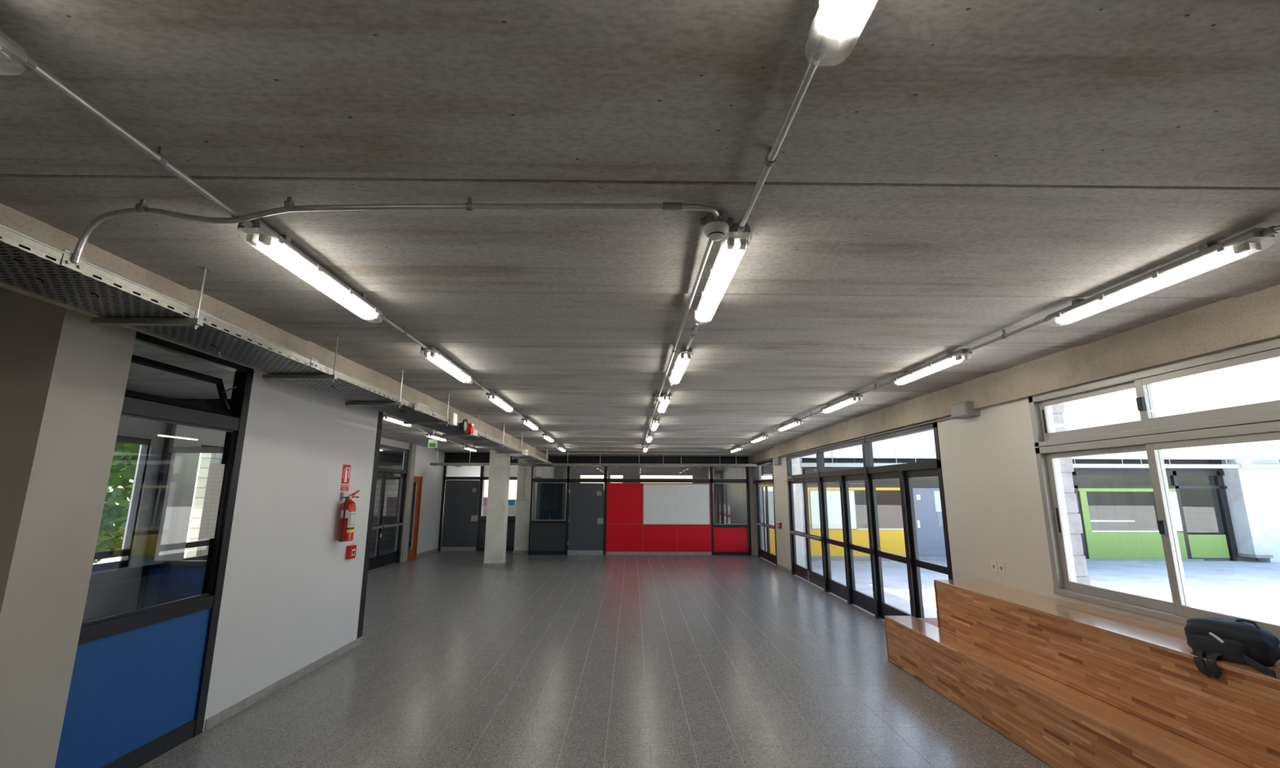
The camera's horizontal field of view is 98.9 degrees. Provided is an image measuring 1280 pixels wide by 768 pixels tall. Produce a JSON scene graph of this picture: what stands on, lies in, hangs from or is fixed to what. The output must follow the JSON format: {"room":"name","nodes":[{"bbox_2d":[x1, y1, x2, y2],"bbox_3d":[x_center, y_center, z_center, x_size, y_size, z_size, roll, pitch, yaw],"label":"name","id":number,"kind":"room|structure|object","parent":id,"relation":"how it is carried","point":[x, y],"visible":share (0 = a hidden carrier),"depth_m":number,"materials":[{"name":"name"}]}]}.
{"room":"school corridor","nodes":[
{"label":"school corridor","id":0,"kind":"room"},
{"bbox_2d":[81,416,480,622],"bbox_3d":[-6.668,2.281,10.161,0.150,3.300,27.000,0,-11,-1],"label":"wall","id":1,"kind":"structure","parent":0,"point":[113,592],"depth_m":7.65,"materials":[{"name":"white paint"}]},
{"bbox_2d":[91,435,151,572],"bbox_3d":[-6.597,1.347,6.192,0.080,1.640,2.110,0,-11,-1],"label":"window","id":2,"kind":"structure","parent":1,"relation":"in","point":[125,553],"depth_m":7.10,"materials":[{"name":"metal"}]},
{"bbox_2d":[135,398,231,609],"bbox_3d":[-5.129,1.740,7.389,2.810,3.300,0.070,0,-11,-1],"label":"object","id":3,"kind":"structure","parent":1,"relation":"in","point":[162,582],"depth_m":7.22,"materials":[{"name":"metal"}]},
{"bbox_2d":[182,444,222,560],"bbox_3d":[-6.652,2.164,10.133,0.080,1.720,4.360,0,-11,-1],"label":"window","id":4,"kind":"structure","parent":1,"relation":"in","point":[200,543],"depth_m":8.18,"materials":[{"name":"glass"}]},
{"bbox_2d":[368,471,385,570],"bbox_3d":[-6.659,3.380,13.538,0.125,2.410,1.190,0,-11,-1],"label":"door","id":5,"kind":"structure","parent":1,"relation":"in","point":[373,561],"depth_m":13.98,"materials":[{"name":"metal"}]},
{"bbox_2d":[376,472,404,568],"bbox_3d":[-6.676,3.617,14.745,0.125,2.410,1.230,0,-11,-1],"label":"door","id":6,"kind":"structure","parent":1,"relation":"in","point":[383,560],"depth_m":14.72,"materials":[{"name":"metal"}]},
{"bbox_2d":[377,444,408,563],"bbox_3d":[-6.684,3.172,14.216,0.090,3.120,2.600,0,-11,-1],"label":"trim","id":7,"kind":"structure","parent":1,"relation":"attached to","point":[406,451],"depth_m":15.30,"materials":[{"name":"metal"}]},
{"bbox_2d":[407,475,422,559],"bbox_3d":[-6.708,3.929,16.145,0.140,2.380,0.780,0,-11,-1],"label":"door","id":8,"kind":"structure","parent":1,"relation":"in","point":[411,553],"depth_m":16.38,"materials":[{"name":"orange wood"}]},
{"bbox_2d":[416,547,437,557],"bbox_3d":[-6.692,5.306,17.235,0.015,0.100,1.850,0,-11,-1],"label":"baseboard","id":9,"kind":"structure","parent":1,"relation":"attached to","point":[423,553],"depth_m":17.15,"materials":[{"name":"stone"}]},
{"bbox_2d":[202,369,378,731],"bbox_3d":[-3.681,1.482,6.058,0.150,3.300,2.560,0,-11,-1],"label":"wall","id":10,"kind":"structure","parent":0,"point":[291,599],"depth_m":5.64,"materials":[{"name":"white paint"}]},
{"bbox_2d":[54,331,253,767],"bbox_3d":[-3.686,1.154,4.133,0.233,3.200,1.345,0,-11,-1],"label":"window","id":11,"kind":"structure","parent":10,"relation":"in","point":[139,688],"depth_m":4.10,"materials":[{"name":"metal"}]},
{"bbox_2d":[197,463,225,540],"bbox_3d":[-3.631,0.992,4.644,0.002,0.625,0.175,0,-11,-1],"label":"wall","id":12,"kind":"structure","parent":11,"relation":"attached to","point":[215,473],"depth_m":4.64,"materials":[{"name":"white tile"}]},
{"bbox_2d":[204,635,363,730],"bbox_3d":[-3.604,3.076,5.832,0.015,0.085,2.670,0,-11,-1],"label":"baseboard","id":13,"kind":"structure","parent":10,"relation":"attached to","point":[211,722],"depth_m":5.38,"materials":[{"name":"stone"}]},
{"bbox_2d":[339,463,351,491],"bbox_3d":[-3.608,1.151,6.716,0.008,0.335,0.210,0,-11,-1],"label":"sign","id":14,"kind":"object","parent":10,"relation":"attached to","point":[346,468],"visible":1,"depth_m":6.71,"materials":[{"name":"red plastic"}]},
{"bbox_2d":[337,489,359,542],"bbox_3d":[-3.487,1.576,6.577,0.223,0.600,0.218,10,-15,-40],"label":"fire extinguisher","id":15,"kind":"object","parent":10,"relation":"attached to","point":[348,509],"visible":1,"depth_m":6.51,"materials":[{"name":"red metal"}]},
{"bbox_2d":[345,545,356,559],"bbox_3d":[-3.588,2.088,6.807,0.061,0.160,0.150,0,-11,-1],"label":"fire alarm","id":16,"kind":"object","parent":10,"relation":"attached to","point":[350,549],"visible":1,"depth_m":6.76,"materials":[{"name":"red plastic"}]},
{"bbox_2d":[356,411,382,639],"bbox_3d":[-3.693,1.714,7.389,0.142,3.240,0.140,0,-11,-1],"label":"trim","id":17,"kind":"structure","parent":10,"relation":"attached to","point":[365,575],"depth_m":7.35,"materials":[{"name":"metal"}]},
{"bbox_2d":[400,443,416,562],"bbox_3d":[-6.629,3.368,15.676,0.080,3.300,0.300,0,-11,-1],"label":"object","id":18,"kind":"structure","parent":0,"point":[412,450],"depth_m":15.60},
{"bbox_2d":[437,452,542,551],"bbox_3d":[-5.034,3.940,18.557,3.350,3.300,0.090,0,-11,-1],"label":"wall","id":19,"kind":"structure","parent":0,"point":[450,457],"depth_m":18.54,"materials":[{"name":"metal"}]},
{"bbox_2d":[440,480,479,551],"bbox_3d":[-6.035,4.415,18.448,1.170,2.320,0.092,0,-11,-1],"label":"door","id":20,"kind":"structure","parent":19,"relation":"in","point":[460,524],"depth_m":18.41,"materials":[{"name":"grey metal"}]},
{"bbox_2d":[482,497,487,515],"bbox_3d":[-5.144,4.151,18.517,0.330,0.630,0.002,0,-11,-1],"label":"poster","id":21,"kind":"object","parent":19,"relation":"attached to","point":[485,499],"visible":0.36,"depth_m":18.52,"materials":[{"name":"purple paper"}]},
{"bbox_2d":[507,499,515,515],"bbox_3d":[-4.390,4.189,18.520,0.380,0.560,0.002,0,-11,-1],"label":"poster","id":22,"kind":"object","parent":19,"relation":"attached to","point":[512,503],"visible":0.54,"depth_m":18.52,"materials":[{"name":"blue paper"}]},
{"bbox_2d":[533,466,555,519],"bbox_3d":[-3.768,4.433,21.041,0.250,3.300,4.900,0,-11,-1],"label":"wall","id":23,"kind":"structure","parent":0,"point":[543,472],"depth_m":20.27,"materials":[{"name":"white paint"}]},
{"bbox_2d":[138,541,1053,767],"bbox_3d":[-2.815,4.010,9.976,13.470,0.140,27.200,0,-11,-1],"label":"floor","id":24,"kind":"structure","parent":0,"point":[531,661],"depth_m":5.64,"materials":[{"name":"tile"}]},
{"bbox_2d":[0,287,136,767],"bbox_3d":[-3.737,0.953,3.244,0.580,3.250,0.475,0,-11,-1],"label":"wall","id":25,"kind":"structure","parent":24,"relation":"on","point":[64,378],"depth_m":3.22,"materials":[{"name":"beige paint"}]},
{"bbox_2d":[482,448,510,567],"bbox_3d":[-3.868,3.224,14.907,0.520,3.300,0.440,0,-11,-1],"label":"column hall","id":26,"kind":"structure","parent":24,"relation":"on","point":[495,553],"depth_m":14.70,"materials":[{"name":"concrete"}]},
{"bbox_2d":[512,458,535,553],"bbox_3d":[-3.819,3.882,18.244,0.510,3.300,0.740,0,-11,-1],"label":"column","id":27,"kind":"structure","parent":24,"relation":"on","point":[521,534],"depth_m":17.85,"materials":[{"name":"concrete"}]},
{"bbox_2d":[773,455,805,570],"bbox_3d":[3.836,3.311,14.191,0.330,2.900,1.380,0,-11,-1],"label":"wall pier","id":28,"kind":"object","parent":24,"relation":"on","point":[780,471],"visible":0.64,"depth_m":13.80,"materials":[{"name":"beige paint"}]},
{"bbox_2d":[884,615,1253,767],"bbox_3d":[3.381,2.471,3.714,0.816,0.494,5.750,0,-11,-1],"label":"step","id":29,"kind":"structure","parent":24,"relation":"on","point":[1063,726],"depth_m":4.14,"materials":[{"name":"brown wood"}]},
{"bbox_2d":[933,579,1279,767],"bbox_3d":[3.548,1.920,3.504,0.530,0.504,5.120,0,-11,-1],"label":"tier","id":30,"kind":"object","parent":29,"relation":"on","point":[1148,671],"visible":1,"depth_m":3.77,"materials":[{"name":"brown wood"}]},
{"bbox_2d":[1183,617,1279,679],"bbox_3d":[3.449,1.527,3.160,0.363,0.325,0.529,2,-11,-10],"label":"backpack","id":31,"kind":"object","parent":30,"relation":"on","point":[1242,642],"visible":0.99,"depth_m":3.15,"materials":[{"name":"fabric"}]},
{"bbox_2d":[481,466,724,524],"bbox_3d":[-2.978,4.931,23.553,13.500,3.300,0.200,0,-11,-1],"label":"wall","id":32,"kind":"structure","parent":0,"point":[626,472],"depth_m":23.69,"materials":[{"name":"white paint"}]},
{"bbox_2d":[0,0,1279,456],"bbox_3d":[-2.807,0.918,11.896,13.500,0.572,29.828,0,-11,-1],"label":"ceiling","id":33,"kind":"structure","parent":0,"point":[971,171],"depth_m":2.12,"materials":[{"name":"concrete"}]},
{"bbox_2d":[0,31,27,75],"bbox_3d":[-1.642,-0.979,0.822,0.128,0.121,1.268,0,-11,-2],"label":"ceiling light","id":34,"kind":"object","parent":33,"relation":"attached to","point":[11,51],"visible":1,"depth_m":1.42,"materials":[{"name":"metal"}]},
{"bbox_2d":[0,203,548,460],"bbox_3d":[-3.022,0.416,8.082,0.408,0.328,22.100,0,-11,-1],"label":"beam","id":35,"kind":"structure","parent":33,"relation":"attached to","point":[11,218],"depth_m":3.63,"materials":[{"name":"concrete"}]},
{"bbox_2d":[0,223,554,466],"bbox_3d":[-2.730,0.369,7.076,0.565,0.524,19.900,0,-11,-1],"label":"cable tray","id":36,"kind":"object","parent":35,"relation":"attached to","point":[197,317],"visible":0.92,"depth_m":3.08,"materials":[{"name":"metal"}]},
{"bbox_2d":[414,402,429,413],"bbox_3d":[-2.449,0.273,6.150,0.061,0.085,0.280,0,-11,-1],"label":"box","id":37,"kind":"object","parent":36,"relation":"attached to","point":[420,407],"visible":1,"depth_m":6.08,"materials":[{"name":"white plastic"}]},
{"bbox_2d":[449,413,457,426],"bbox_3d":[-2.465,0.468,7.243,0.059,0.155,0.140,0,-11,-1],"label":"emergency light","id":38,"kind":"object","parent":36,"relation":"attached to","point":[453,417],"visible":1,"depth_m":7.19,"materials":[{"name":"white plastic"}]},
{"bbox_2d":[459,418,467,433],"bbox_3d":[-2.458,0.587,7.628,0.085,0.208,0.210,0,-11,-1],"label":"fire alarm","id":39,"kind":"object","parent":36,"relation":"attached to","point":[464,425],"visible":1,"depth_m":7.59,"materials":[{"name":"black plastic"}]},
{"bbox_2d":[464,440,554,466],"bbox_3d":[-2.811,1.725,13.025,0.460,0.079,7.700,0,-11,-1],"label":"tray","id":40,"kind":"object","parent":36,"relation":"on","point":[490,444],"depth_m":11.47,"materials":[{"name":"grey metal"}]},
{"bbox_2d":[17,52,559,446],"bbox_3d":[-1.885,0.311,7.738,0.078,0.135,12.838,1,-11,-2],"label":"conduit","id":41,"kind":"object","parent":33,"relation":"attached to","point":[32,64],"visible":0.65,"depth_m":1.84,"materials":[{"name":"metal"}]},
{"bbox_2d":[236,218,383,323],"bbox_3d":[-1.745,-0.581,3.036,0.128,0.121,1.268,0,-11,-2],"label":"ceiling light","id":42,"kind":"object","parent":33,"relation":"attached to","point":[280,247],"visible":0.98,"depth_m":2.81,"materials":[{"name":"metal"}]},
{"bbox_2d":[71,196,719,264],"bbox_3d":[-1.044,-0.649,2.315,2.780,0.252,0.130,0,-11,0],"label":"conduit","id":43,"kind":"object","parent":33,"relation":"attached to","point":[141,207],"visible":1,"depth_m":2.29,"materials":[{"name":"metal"}]},
{"bbox_2d":[382,413,413,427],"bbox_3d":[-4.514,0.677,10.201,0.128,0.121,1.268,0,-11,-2],"label":"ceiling light","id":44,"kind":"object","parent":33,"relation":"attached to","point":[388,417],"visible":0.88,"depth_m":10.01,"materials":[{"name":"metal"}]},
{"bbox_2d":[427,430,437,448],"bbox_3d":[-3.980,0.961,10.557,0.160,0.540,0.046,0,-11,-1],"label":"exit sign","id":45,"kind":"object","parent":33,"relation":"hanging from","point":[433,443],"visible":0.91,"depth_m":10.51,"materials":[{"name":"white plastic"}]},
{"bbox_2d":[426,432,447,441],"bbox_3d":[-4.938,1.293,13.336,0.128,0.121,1.268,0,-11,-2],"label":"ceiling light","id":46,"kind":"object","parent":33,"relation":"attached to","point":[430,435],"visible":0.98,"depth_m":13.24,"materials":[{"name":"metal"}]},
{"bbox_2d":[420,345,473,384],"bbox_3d":[-1.811,-0.176,5.218,0.128,0.121,1.268,0,-11,-2],"label":"ceiling light","id":47,"kind":"object","parent":33,"relation":"attached to","point":[434,354],"visible":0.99,"depth_m":5.05,"materials":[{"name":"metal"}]},
{"bbox_2d":[485,391,514,413],"bbox_3d":[-1.876,0.242,7.398,0.128,0.121,1.268,0,-11,-2],"label":"ceiling light","id":48,"kind":"object","parent":33,"relation":"attached to","point":[500,402],"visible":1,"depth_m":7.24,"materials":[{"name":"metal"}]},
{"bbox_2d":[520,417,538,431],"bbox_3d":[-1.947,0.706,9.742,0.128,0.121,1.268,0,-11,-2],"label":"ceiling light","id":49,"kind":"object","parent":33,"relation":"attached to","point":[526,421],"visible":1,"depth_m":9.56,"materials":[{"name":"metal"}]},
{"bbox_2d":[541,432,554,442],"bbox_3d":[-2.017,1.178,12.053,0.128,0.121,1.268,0,-11,-2],"label":"ceiling light","id":50,"kind":"object","parent":33,"relation":"attached to","point":[546,437],"visible":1,"depth_m":11.84,"materials":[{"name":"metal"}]},
{"bbox_2d":[430,446,757,467],"bbox_3d":[-1.410,2.281,17.038,10.040,0.610,0.410,0,-11,-1],"label":"cable tray","id":51,"kind":"object","parent":33,"relation":"hanging from","point":[456,464],"visible":0.86,"depth_m":16.84,"materials":[{"name":"metal"}]},
{"bbox_2d":[432,465,756,466],"bbox_3d":[-1.411,2.543,16.986,10.040,0.005,0.350,0,-11,-1],"label":"tray","id":52,"kind":"object","parent":51,"relation":"on","point":[433,465],"depth_m":16.87,"materials":[{"name":"grey metal"}]},
{"bbox_2d":[650,417,660,431],"bbox_3d":[0.269,0.718,9.770,0.128,0.121,1.268,0,-11,-1],"label":"ceiling light","id":53,"kind":"object","parent":33,"relation":"attached to","point":[655,423],"visible":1,"depth_m":9.48,"materials":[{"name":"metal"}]},
{"bbox_2d":[657,392,671,413],"bbox_3d":[0.326,0.254,7.426,0.128,0.121,1.268,0,-11,-1],"label":"ceiling light","id":54,"kind":"object","parent":33,"relation":"attached to","point":[663,405],"visible":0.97,"depth_m":7.28,"materials":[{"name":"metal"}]},
{"bbox_2d":[643,239,713,445],"bbox_3d":[0.217,0.381,8.154,0.034,0.116,11.541,0,-11,-1],"label":"conduit","id":55,"kind":"object","parent":33,"relation":"attached to","point":[709,244],"visible":0.97,"depth_m":3.56,"materials":[{"name":"metal"}]},
{"bbox_2d":[668,346,693,385],"bbox_3d":[0.378,-0.164,5.246,0.128,0.121,1.268,0,-11,-1],"label":"ceiling light","id":56,"kind":"object","parent":33,"relation":"attached to","point":[683,357],"visible":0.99,"depth_m":5.07,"materials":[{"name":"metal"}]},
{"bbox_2d":[698,209,733,241],"bbox_3d":[0.338,-0.692,2.424,0.129,0.107,0.129,-10,-15,43],"label":"smoke detector","id":57,"kind":"object","parent":33,"relation":"attached to","point":[715,230],"visible":0.94,"depth_m":2.39,"materials":[{"name":"plastic"}]},
{"bbox_2d":[693,222,751,325],"bbox_3d":[0.430,-0.569,3.064,0.128,0.121,1.268,0,-11,-1],"label":"ceiling light","id":58,"kind":"object","parent":33,"relation":"attached to","point":[734,242],"visible":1,"depth_m":2.83,"materials":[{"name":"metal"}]},
{"bbox_2d":[645,52,826,446],"bbox_3d":[0.318,0.318,7.732,0.038,0.136,12.906,0,-11,-1],"label":"conduit","id":59,"kind":"object","parent":33,"relation":"attached to","point":[772,152],"visible":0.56,"depth_m":1.81,"materials":[{"name":"metal"}]},
{"bbox_2d":[750,433,768,443],"bbox_3d":[2.629,1.204,12.113,0.128,0.121,1.268,0,-11,-1],"label":"ceiling light","id":60,"kind":"object","parent":33,"relation":"attached to","point":[762,437],"visible":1,"depth_m":11.92,"materials":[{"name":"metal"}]},
{"bbox_2d":[777,418,803,431],"bbox_3d":[2.675,0.731,9.801,0.128,0.121,1.268,0,-11,-1],"label":"ceiling light","id":61,"kind":"object","parent":33,"relation":"attached to","point":[796,422],"visible":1,"depth_m":9.65,"materials":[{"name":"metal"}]},
{"bbox_2d":[803,0,878,65],"bbox_3d":[0.485,-0.979,0.781,0.128,0.121,1.268,0,-11,-1],"label":"ceiling light","id":62,"kind":"object","parent":33,"relation":"attached to","point":[837,22],"visible":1,"depth_m":1.29,"materials":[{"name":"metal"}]},
{"bbox_2d":[820,393,862,414],"bbox_3d":[2.722,0.267,7.457,0.128,0.121,1.268,0,-11,-1],"label":"ceiling light","id":63,"kind":"object","parent":33,"relation":"attached to","point":[851,398],"visible":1,"depth_m":7.33,"materials":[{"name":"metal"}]},
{"bbox_2d":[891,348,972,386],"bbox_3d":[2.765,-0.151,5.277,0.128,0.121,1.268,0,-11,-1],"label":"ceiling light","id":64,"kind":"object","parent":33,"relation":"attached to","point":[952,357],"visible":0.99,"depth_m":5.12,"materials":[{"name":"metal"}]},
{"bbox_2d":[740,224,1279,447],"bbox_3d":[2.716,0.331,7.763,0.038,0.136,12.906,0,-11,-1],"label":"conduit","id":65,"kind":"object","parent":33,"relation":"attached to","point":[1272,230],"visible":0.76,"depth_m":4.18,"materials":[{"name":"metal"}]},
{"bbox_2d":[749,284,1279,463],"bbox_3d":[3.861,0.379,7.623,0.320,0.393,21.000,0,-11,-1],"label":"beam","id":66,"kind":"structure","parent":33,"relation":"attached to","point":[1228,323],"depth_m":4.51,"materials":[{"name":"concrete"}]},
{"bbox_2d":[754,416,951,463],"bbox_3d":[3.690,1.417,11.749,0.050,0.030,11.100,0,-11,-1],"label":"conduit","id":67,"kind":"object","parent":66,"relation":"attached to","point":[947,418],"visible":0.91,"depth_m":8.68,"materials":[{"name":"metal"}]},
{"bbox_2d":[1045,227,1275,328],"bbox_3d":[2.808,-0.556,3.094,0.128,0.121,1.268,0,-11,-1],"label":"ceiling light","id":68,"kind":"object","parent":33,"relation":"attached to","point":[1209,255],"visible":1,"depth_m":2.89,"materials":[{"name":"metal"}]},
{"bbox_2d":[528,456,751,555],"bbox_3d":[0.040,3.780,17.539,7.170,3.250,0.126,0,-11,-1],"label":"wall","id":69,"kind":"structure","parent":0,"point":[546,537],"depth_m":17.35,"materials":[{"name":"metal"}]},
{"bbox_2d":[536,483,566,519],"bbox_3d":[-2.931,4.373,18.190,0.950,2.320,0.540,0,-11,-1],"label":"window","id":70,"kind":"structure","parent":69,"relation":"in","point":[551,497],"depth_m":18.04,"materials":[{"name":"glass"}]},
{"bbox_2d":[567,482,604,555],"bbox_3d":[-1.711,4.269,17.396,1.130,2.225,0.130,0,-11,-1],"label":"door","id":71,"kind":"structure","parent":69,"relation":"in","point":[586,500],"depth_m":17.36,"materials":[{"name":"grey metal"}]},
{"bbox_2d":[643,484,710,524],"bbox_3d":[1.161,3.832,17.471,2.130,1.270,0.030,0,-11,-1],"label":"whiteboard","id":72,"kind":"object","parent":69,"relation":"attached to","point":[663,504],"visible":1,"depth_m":17.46,"materials":[{"name":"ceramic"}]},
{"bbox_2d":[747,456,755,555],"bbox_3d":[3.670,3.876,17.584,0.310,3.100,0.200,0,-11,-1],"label":"trim","id":73,"kind":"structure","parent":69,"relation":"attached to","point":[750,469],"depth_m":17.45,"materials":[{"name":"metal"}]},
{"bbox_2d":[722,465,764,556],"bbox_3d":[3.702,4.314,20.322,0.230,3.300,6.560,0,-11,-1],"label":"wall","id":74,"kind":"structure","parent":0,"point":[734,495],"depth_m":20.15,"materials":[{"name":"white paint"}]},
{"bbox_2d":[756,483,768,560],"bbox_3d":[3.656,4.095,16.414,0.125,2.180,1.030,0,-11,-1],"label":"door","id":75,"kind":"structure","parent":74,"relation":"in","point":[764,554],"depth_m":16.59,"materials":[{"name":"metal"}]},
{"bbox_2d":[752,458,777,566],"bbox_3d":[3.690,3.704,16.089,0.110,2.860,2.500,0,-11,-1],"label":"trim","id":76,"kind":"structure","parent":74,"relation":"attached to","point":[757,481],"depth_m":16.74,"materials":[{"name":"metal"}]},
{"bbox_2d":[764,483,776,564],"bbox_3d":[3.670,3.892,15.384,0.125,2.180,1.030,0,-11,-1],"label":"door","id":77,"kind":"structure","parent":74,"relation":"in","point":[771,557],"depth_m":15.71,"materials":[{"name":"metal"}]},
{"bbox_2d":[801,420,1279,459],"bbox_3d":[24.315,1.862,17.833,40.900,1.230,0.150,0,-11,-1],"label":"sky","id":78,"kind":"structure","parent":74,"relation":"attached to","point":[923,442],"depth_m":17.57,"materials":[{"name":"white"}]},
{"bbox_2d":[936,397,1279,648],"bbox_3d":[3.942,0.881,1.858,0.200,2.900,9.880,0,-11,-1],"label":"wall","id":79,"kind":"structure","parent":0,"point":[994,507],"depth_m":5.76,"materials":[{"name":"beige paint"}]},
{"bbox_2d":[804,477,823,588],"bbox_3d":[3.721,3.144,11.720,0.125,2.230,1.090,0,-11,-1],"label":"door","id":80,"kind":"structure","parent":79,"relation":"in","point":[815,578],"depth_m":12.04,"materials":[{"name":"metal"}]},
{"bbox_2d":[821,475,847,600],"bbox_3d":[3.775,2.914,10.548,0.050,2.230,1.100,0,-11,-1],"label":"door","id":81,"kind":"structure","parent":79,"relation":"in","point":[839,589],"depth_m":10.85,"materials":[{"name":"metal"}]},
{"bbox_2d":[843,474,874,614],"bbox_3d":[3.791,2.688,9.400,0.050,2.230,1.040,0,-11,-1],"label":"door","id":82,"kind":"structure","parent":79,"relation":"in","point":[865,602],"depth_m":9.67,"materials":[{"name":"metal"}]},
{"bbox_2d":[786,419,952,619],"bbox_3d":[3.773,2.526,10.105,0.130,2.860,6.940,0,-11,-1],"label":"window frame","id":83,"kind":"structure","parent":79,"relation":"attached to","point":[868,468],"depth_m":8.84,"materials":[{"name":"metal"}]},
{"bbox_2d":[869,471,911,619],"bbox_3d":[3.807,2.463,8.257,0.050,2.230,1.090,0,-11,-1],"label":"door","id":84,"kind":"structure","parent":79,"relation":"in","point":[886,609],"depth_m":8.59,"materials":[{"name":"metal"}]},
{"bbox_2d":[905,468,948,617],"bbox_3d":[3.821,2.249,7.173,0.050,2.230,0.920,0,-11,-1],"label":"door","id":85,"kind":"structure","parent":79,"relation":"in","point":[917,563],"depth_m":7.51,"materials":[{"name":"metal"}]},
{"bbox_2d":[950,401,980,418],"bbox_3d":[3.711,0.280,6.192,0.158,0.174,0.442,0,-11,-1],"label":"junction box","id":86,"kind":"object","parent":79,"relation":"attached to","point":[964,410],"visible":0.96,"depth_m":6.16,"materials":[{"name":"grey plastic"}]},
{"bbox_2d":[997,562,1005,573],"bbox_3d":[3.782,1.926,5.728,0.010,0.105,0.096,0,-11,-1],"label":"wall socket","id":87,"kind":"object","parent":79,"relation":"attached to","point":[1001,566],"visible":1,"depth_m":5.72,"materials":[{"name":"white plastic"}]},
{"bbox_2d":[1028,337,1279,647],"bbox_3d":[3.860,0.785,4.007,0.150,1.820,2.360,0,-11,-1],"label":"window","id":88,"kind":"structure","parent":79,"relation":"in","point":[1152,434],"depth_m":4.06,"materials":[{"name":"beige metal"}]},
{"label":"outside","id":89,"kind":"structure","parent":0,"visible":0},
{"bbox_2d":[93,506,1279,625],"bbox_3d":[14.788,5.156,14.479,150.000,0.255,150.000,0,-11,-1],"label":"ground","id":90,"kind":"structure","parent":89,"point":[1248,589],"depth_m":13.11,"materials":[{"name":"concrete"}]},
{"bbox_2d":[93,442,140,563],"bbox_3d":[-8.420,1.966,7.865,2.662,3.317,2.722,0,-11,-1],"label":"tree","id":91,"kind":"object","parent":90,"relation":"on","point":[110,537],"visible":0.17,"depth_m":7.75,"materials":[{"name":"green plant"}]},
{"bbox_2d":[185,452,416,557],"bbox_3d":[-9.081,3.830,20.271,0.200,4.445,18.500,0,-11,-1],"label":"wall","id":92,"kind":"structure","parent":90,"relation":"on","point":[393,486],"depth_m":18.88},
{"bbox_2d":[799,457,807,568],"bbox_3d":[3.993,3.047,13.771,0.230,3.545,0.190,0,-11,-1],"label":"wall","id":93,"kind":"structure","parent":90,"relation":"on","point":[801,470],"depth_m":13.63,"materials":[{"name":"beige paint"}]},
{"bbox_2d":[786,475,808,581],"bbox_3d":[3.697,3.338,12.910,0.140,2.310,1.280,0,-11,-1],"label":"door","id":94,"kind":"structure","parent":93,"relation":"in","point":[799,571],"depth_m":12.97,"materials":[{"name":"metal"}]},
{"bbox_2d":[761,457,1237,561],"bbox_3d":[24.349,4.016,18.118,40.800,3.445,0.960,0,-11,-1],"label":"wall","id":95,"kind":"structure","parent":90,"relation":"on","point":[1098,545],"depth_m":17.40,"materials":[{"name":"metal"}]},
{"bbox_2d":[809,490,857,528],"bbox_3d":[6.141,3.997,17.434,1.430,1.200,0.055,0,-11,-1],"label":"whiteboard","id":96,"kind":"object","parent":95,"relation":"attached to","point":[833,498],"visible":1,"depth_m":17.41,"materials":[{"name":"ceramic"}]},
{"bbox_2d":[912,488,946,556],"bbox_3d":[9.315,4.387,17.424,1.160,2.110,0.059,0,-11,-1],"label":"door","id":97,"kind":"structure","parent":95,"relation":"in","point":[931,537],"depth_m":17.38,"materials":[{"name":"grey metal"}]},
{"bbox_2d":[933,491,942,526],"bbox_3d":[9.621,3.977,17.484,0.370,1.100,0.006,0,-11,-1],"label":"notice","id":98,"kind":"object","parent":97,"relation":"attached to","point":[936,494],"visible":0.43,"depth_m":17.49,"materials":[{"name":"white paper"}]},
{"bbox_2d":[1169,491,1183,531],"bbox_3d":[16.955,4.086,17.566,0.680,1.240,0.055,0,-11,-1],"label":"whiteboard","id":99,"kind":"object","parent":95,"relation":"attached to","point":[1176,513],"visible":0.41,"depth_m":17.55,"materials":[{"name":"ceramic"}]},
{"bbox_2d":[764,547,1257,560],"bbox_3d":[24.331,5.831,18.759,40.800,0.120,2.600,0,-11,-1],"label":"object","id":100,"kind":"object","parent":90,"relation":"on","point":[1239,558],"depth_m":17.41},
{"bbox_2d":[1051,403,1090,585],"bbox_3d":[4.076,1.366,5.236,0.160,3.545,0.190,0,-11,-1],"label":"wall","id":101,"kind":"structure","parent":90,"relation":"on","point":[1074,521],"depth_m":5.18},
{"bbox_2d":[1221,458,1273,558],"bbox_3d":[19.258,3.919,17.434,0.540,3.050,0.540,0,-11,-1],"label":"wall","id":102,"kind":"structure","parent":90,"relation":"on","point":[1251,535],"depth_m":17.28,"materials":[{"name":"paint"}]},
{"bbox_2d":[1251,459,1279,562],"bbox_3d":[20.157,4.010,17.506,1.100,3.195,0.350,0,-11,-1],"label":"wall","id":103,"kind":"structure","parent":90,"relation":"on","point":[1268,480],"depth_m":17.39,"materials":[{"name":"white paint"}]},
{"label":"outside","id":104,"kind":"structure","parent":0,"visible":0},
{"bbox_2d":[771,448,1279,469],"bbox_3d":[16.919,2.367,17.247,25.700,0.610,0.305,0,-11,-1],"label":"cable tray","id":105,"kind":"object","parent":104,"point":[832,464],"visible":0.62,"depth_m":17.04,"materials":[{"name":"beige metal"}]},
{"bbox_2d":[771,466,1178,468],"bbox_3d":[16.918,2.642,17.195,25.700,0.010,0.300,0,-11,-1],"label":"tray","id":106,"kind":"object","parent":105,"relation":"on","point":[1074,467],"depth_m":17.03,"materials":[{"name":"grey metal"}]},
{"bbox_2d":[1240,459,1252,468],"bbox_3d":[18.871,2.491,17.044,0.200,0.260,0.107,0,-11,-1],"label":"box","id":107,"kind":"object","parent":105,"relation":"on","point":[1246,464],"visible":1,"depth_m":17.00,"materials":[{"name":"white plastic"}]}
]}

